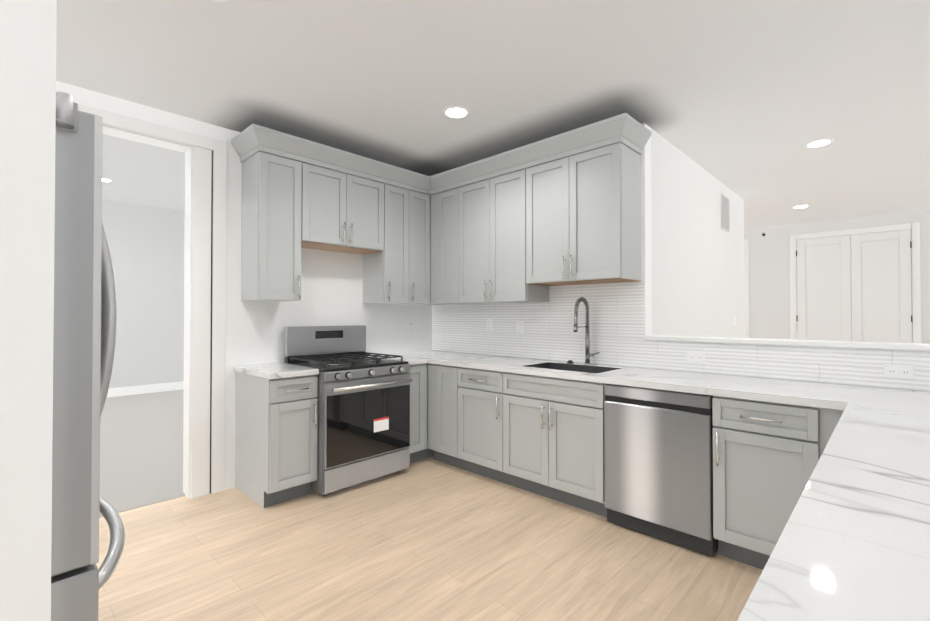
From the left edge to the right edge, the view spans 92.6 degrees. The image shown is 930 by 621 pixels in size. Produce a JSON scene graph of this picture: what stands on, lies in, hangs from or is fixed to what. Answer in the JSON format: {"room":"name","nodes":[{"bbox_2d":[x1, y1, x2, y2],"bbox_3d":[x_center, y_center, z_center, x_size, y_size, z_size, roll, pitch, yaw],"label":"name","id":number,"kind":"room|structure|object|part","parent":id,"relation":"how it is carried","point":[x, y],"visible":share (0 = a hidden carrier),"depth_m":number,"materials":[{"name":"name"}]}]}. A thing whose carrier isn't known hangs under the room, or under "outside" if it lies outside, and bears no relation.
{"room":"kitchen","nodes":[
{"label":"kitchen","id":0,"kind":"room"},
{"bbox_2d":[0,0,56,620],"bbox_3d":[-1.002,-0.046,0.579,0.100,2.700,0.680,-1,-1,44],"label":"wall","id":1,"kind":"structure","parent":0,"point":[28,29],"depth_m":0.77,"materials":[{"name":"white paint"}]},
{"bbox_2d":[99,390,185,517],"bbox_3d":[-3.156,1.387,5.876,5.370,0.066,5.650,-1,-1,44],"label":"half wall","id":2,"kind":"structure","parent":0,"point":[141,450],"depth_m":4.28,"materials":[{"name":"white paint"}]},
{"bbox_2d":[102,199,184,387],"bbox_3d":[-4.985,-0.180,7.756,0.150,3.120,5.500,-1,-1,44],"label":"wall","id":3,"kind":"structure","parent":0,"point":[146,245],"depth_m":7.36,"materials":[{"name":"grey paint"}]},
{"bbox_2d":[106,381,183,397],"bbox_3d":[-4.977,1.300,7.629,0.016,0.144,5.350,-1,-1,44],"label":"baseboard","id":4,"kind":"structure","parent":3,"relation":"attached to","point":[139,389],"depth_m":7.31,"materials":[{"name":"white paint"}]},
{"bbox_2d":[102,134,184,210],"bbox_3d":[-3.127,-1.800,5.882,5.450,0.080,5.650,-1,-1,44],"label":"ceiling","id":5,"kind":"structure","parent":0,"point":[135,172],"depth_m":5.72,"materials":[{"name":"grey paint"}]},
{"bbox_2d":[56,81,432,488],"bbox_3d":[0.100,-0.205,5.398,0.150,3.120,9.450,-1,-1,44],"label":"wall","id":6,"kind":"structure","parent":0,"point":[331,288],"depth_m":3.57,"materials":[{"name":"white paint"}]},
{"bbox_2d":[75,102,226,498],"bbox_3d":[-2.300,0.032,2.884,0.172,2.593,1.333,-1,-1,44],"label":"door frame","id":7,"kind":"structure","parent":6,"relation":"attached to","point":[204,317],"depth_m":3.21,"materials":[{"name":"white paint"}]},
{"bbox_2d":[239,129,310,300],"bbox_3d":[-1.458,-0.681,3.423,0.345,1.210,0.377,-1,-1,44],"label":"upper cabinet","id":8,"kind":"object","parent":6,"relation":"attached to","point":[276,223],"depth_m":3.29,"materials":[{"name":"grey paint"}]},
{"bbox_2d":[311,141,386,253],"bbox_3d":[-1.104,-0.907,3.793,0.345,0.750,0.762,-1,-1,44],"label":"upper cabinet","id":9,"kind":"object","parent":6,"relation":"attached to","point":[349,212],"depth_m":3.68,"materials":[{"name":"grey paint"}]},
{"bbox_2d":[359,165,414,303],"bbox_3d":[-0.744,-0.673,4.165,0.345,1.210,0.395,-1,-1,44],"label":"upper cabinet","id":10,"kind":"object","parent":6,"relation":"attached to","point":[389,277],"depth_m":4.08,"materials":[{"name":"grey paint"}]},
{"bbox_2d":[408,321,412,331],"bbox_3d":[-0.560,0.162,4.593,0.007,0.115,0.070,-1,-1,44],"label":"outlet","id":11,"kind":"object","parent":6,"relation":"attached to","point":[410,326],"visible":1,"depth_m":4.59,"materials":[{"name":"white plastic"}]},
{"bbox_2d":[415,173,426,304],"bbox_3d":[-0.576,-0.671,4.339,0.345,1.210,0.322,-1,-1,44],"label":"upper cabinet","id":12,"kind":"object","parent":6,"relation":"attached to","point":[420,181],"depth_m":4.26,"materials":[{"name":"grey paint"}]},
{"bbox_2d":[408,363,433,462],"bbox_3d":[-0.430,0.905,4.269,0.630,0.876,0.890,-1,-1,44],"label":"base cabinet","id":13,"kind":"object","parent":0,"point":[419,447],"depth_m":3.87,"materials":[{"name":"grey paint"}]},
{"bbox_2d":[96,456,762,620],"bbox_3d":[0.113,1.345,1.629,5.230,0.060,4.060,-1,-1,44],"label":"floor","id":14,"kind":"structure","parent":0,"point":[429,539],"depth_m":2.33,"materials":[{"name":"brown wood"}]},
{"bbox_2d":[51,91,124,620],"bbox_3d":[-1.309,0.438,1.019,0.944,1.741,0.835,-1,-1,44],"label":"refrigerator","id":15,"kind":"object","parent":14,"relation":"on","point":[84,340],"visible":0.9,"depth_m":0.92,"materials":[{"name":"metal"}]},
{"bbox_2d":[234,362,318,507],"bbox_3d":[-1.386,0.877,3.250,0.667,0.912,0.352,-1,-1,44],"label":"base cabinet","id":16,"kind":"object","parent":14,"relation":"on","point":[276,404],"depth_m":3.08,"materials":[{"name":"grey paint"}]},
{"bbox_2d":[234,362,318,378],"bbox_3d":[-1.392,0.436,3.261,0.648,0.038,0.352,-1,-1,44],"label":"countertop","id":17,"kind":"structure","parent":16,"relation":"on","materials":[{"name":"stone"}]},
{"bbox_2d":[283,325,411,495],"bbox_3d":[-0.941,0.734,3.607,0.758,1.205,0.772,-1,-1,44],"label":"gas range","id":18,"kind":"object","parent":14,"relation":"on","point":[363,416],"visible":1,"depth_m":3.41,"materials":[{"name":"silver metal"}]},
{"bbox_2d":[368,353,425,462],"bbox_3d":[-0.648,0.883,4.009,0.678,0.915,0.212,-1,-1,44],"label":"base cabinet","id":19,"kind":"object","parent":14,"relation":"on","point":[417,372],"depth_m":3.86,"materials":[{"name":"grey paint"}]},
{"bbox_2d":[402,297,929,562],"bbox_3d":[1.001,0.615,3.043,4.398,1.429,0.678,-1,-1,44],"label":"base cabinet","id":20,"kind":"object","parent":14,"relation":"on","point":[536,426],"depth_m":2.89,"materials":[{"name":"grey paint"}]},
{"bbox_2d":[368,351,929,620],"bbox_3d":[0.232,0.426,2.245,4.398,0.038,2.898,-1,-1,44],"label":"countertop","id":21,"kind":"structure","parent":20,"relation":"on","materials":[{"name":"stone"}]},
{"bbox_2d":[573,297,599,364],"bbox_3d":[0.923,0.158,3.374,0.137,0.521,0.229,-1,-1,44],"label":"faucet","id":22,"kind":"object","parent":21,"relation":"on","point":[575,327],"depth_m":3.44,"materials":[{"name":"silver metal"}]},
{"bbox_2d":[604,384,717,556],"bbox_3d":[1.290,0.885,2.772,0.598,0.860,0.608,-1,-1,44],"label":"dishwasher","id":23,"kind":"object","parent":20,"relation":"in","point":[658,461],"visible":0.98,"depth_m":2.52,"materials":[{"name":"grey metal"}]},
{"bbox_2d":[737,397,929,620],"bbox_3d":[1.239,0.849,0.801,0.950,0.915,2.220,-1,-1,44],"label":"countertop","id":24,"kind":"structure","parent":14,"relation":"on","point":[821,501],"depth_m":0.82,"materials":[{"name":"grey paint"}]},
{"bbox_2d":[56,0,929,230],"bbox_3d":[2.010,-1.404,3.573,5.150,0.080,9.450,-1,-1,44],"label":"ceiling","id":25,"kind":"structure","parent":0,"point":[746,101],"depth_m":2.62,"materials":[{"name":"paint"}]},
{"bbox_2d":[212,0,229,1],"bbox_3d":[-1.084,-1.380,1.893,0.184,0.004,0.184,-1,-1,44],"label":"recessed light","id":26,"kind":"object","parent":25,"relation":"in","point":[221,0],"visible":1,"depth_m":1.98,"materials":[{"name":"white paint"}]},
{"bbox_2d":[443,106,469,118],"bbox_3d":[-0.060,-1.367,3.073,0.184,0.004,0.184,-1,-1,44],"label":"recessed light","id":27,"kind":"object","parent":25,"relation":"in","point":[453,112],"visible":1,"depth_m":3.07,"materials":[{"name":"white paint"}]},
{"bbox_2d":[792,205,809,208],"bbox_3d":[4.337,-1.339,5.739,0.184,0.004,0.184,-1,-1,44],"label":"recessed light","id":28,"kind":"object","parent":25,"relation":"in","point":[799,206],"visible":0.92,"depth_m":5.72,"materials":[{"name":"white paint"}]},
{"bbox_2d":[805,139,832,147],"bbox_3d":[2.886,-1.361,3.625,0.184,0.004,0.184,-1,-1,44],"label":"recessed light","id":29,"kind":"object","parent":25,"relation":"in","point":[818,143],"visible":1,"depth_m":3.62,"materials":[{"name":"white paint"}]},
{"bbox_2d":[433,123,651,366],"bbox_3d":[0.522,-0.009,4.067,2.300,2.700,0.120,-1,-1,44],"label":"wall","id":30,"kind":"structure","parent":0,"point":[646,261],"depth_m":3.26,"materials":[{"name":"white paint"}]},
{"bbox_2d":[427,166,462,304],"bbox_3d":[-0.087,-0.672,4.293,0.465,1.210,0.404,-1,-1,44],"label":"upper cabinet","id":31,"kind":"object","parent":30,"relation":"attached to","point":[444,209],"depth_m":4.20,"materials":[{"name":"grey paint"}]},
{"bbox_2d":[463,145,558,303],"bbox_3d":[0.332,-0.675,3.931,0.874,1.210,0.345,-1,-1,44],"label":"upper cabinet","id":32,"kind":"object","parent":30,"relation":"attached to","point":[530,234],"depth_m":3.75,"materials":[{"name":"grey paint"}]},
{"bbox_2d":[531,117,642,284],"bbox_3d":[0.886,-0.751,3.399,0.782,1.070,0.345,-1,-1,44],"label":"upper cabinet","id":33,"kind":"object","parent":30,"relation":"attached to","point":[586,206],"depth_m":3.20,"materials":[{"name":"grey paint"}]},
{"bbox_3d":[-0.212,-1.213,3.280,2.348,0.149,2.046,-1,-1,44],"label":"crown","id":34,"kind":"part","parent":33,"relation":"part of","materials":[{"name":"grey paint"}]},
{"bbox_2d":[432,281,929,390],"bbox_3d":[1.450,0.101,3.082,4.996,0.627,0.009,-1,-1,44],"label":"tile backsplash","id":35,"kind":"structure","parent":30,"relation":"attached to","point":[617,321],"depth_m":3.34,"materials":[{"name":"white tile"}]},
{"bbox_2d":[487,319,491,330],"bbox_3d":[0.233,0.138,4.241,0.070,0.115,0.007,-1,-1,44],"label":"outlet","id":36,"kind":"object","parent":35,"relation":"attached to","point":[489,324],"visible":1,"depth_m":4.24,"materials":[{"name":"white plastic"}]},
{"bbox_2d":[517,321,522,333],"bbox_3d":[0.492,0.150,3.991,0.070,0.115,0.007,-1,-1,44],"label":"outlet","id":37,"kind":"object","parent":35,"relation":"attached to","point":[519,327],"visible":1,"depth_m":3.99,"materials":[{"name":"white plastic"}]},
{"bbox_2d":[686,351,704,362],"bbox_3d":[1.544,0.311,2.977,0.115,0.070,0.007,-1,-1,44],"label":"outlet","id":38,"kind":"object","parent":35,"relation":"attached to","point":[699,357],"visible":1,"depth_m":2.98,"materials":[{"name":"white plastic"}]},
{"bbox_2d":[884,364,914,379],"bbox_3d":[2.247,0.317,2.301,0.115,0.070,0.007,-1,-1,44],"label":"outlet","id":39,"kind":"object","parent":35,"relation":"attached to","point":[900,371],"visible":1,"depth_m":2.30,"materials":[{"name":"white plastic"}]},
{"bbox_2d":[651,128,744,337],"bbox_3d":[2.347,-0.006,4.393,0.120,2.700,2.880,-1,-1,44],"label":"wall","id":40,"kind":"structure","parent":0,"point":[697,270],"depth_m":4.00,"materials":[{"name":"white paint"}]},
{"bbox_2d":[721,193,729,231],"bbox_3d":[2.802,-1.047,4.778,0.015,0.370,0.290,-1,-1,44],"label":"air vent","id":41,"kind":"object","parent":40,"relation":"in","point":[725,214],"visible":1,"depth_m":4.75,"materials":[{"name":"grey paint"}]},
{"bbox_2d":[744,210,929,343],"bbox_3d":[5.179,0.021,6.962,5.000,2.700,0.150,-1,-1,44],"label":"wall","id":42,"kind":"structure","parent":0,"point":[769,281],"depth_m":7.03,"materials":[{"name":"grey paint"}]},
{"bbox_2d":[744,222,921,342],"bbox_3d":[5.016,0.097,6.979,3.000,2.550,0.048,-1,-1,44],"label":"closet doors","id":43,"kind":"structure","parent":42,"relation":"in","point":[866,271],"depth_m":6.39,"materials":[{"name":"white paint"}]},
{"bbox_3d":[2.324,0.763,2.326,2.700,1.120,0.120,-1,-1,44],"label":"wall","id":44,"kind":"structure","parent":0,"visible":0},
{"bbox_2d":[644,335,929,350],"bbox_3d":[2.324,0.189,2.332,2.699,0.028,0.190,-1,-1,44],"label":"trim","id":45,"kind":"structure","parent":44,"relation":"on","point":[874,345],"depth_m":2.59,"materials":[{"name":"white paint"}]}
]}

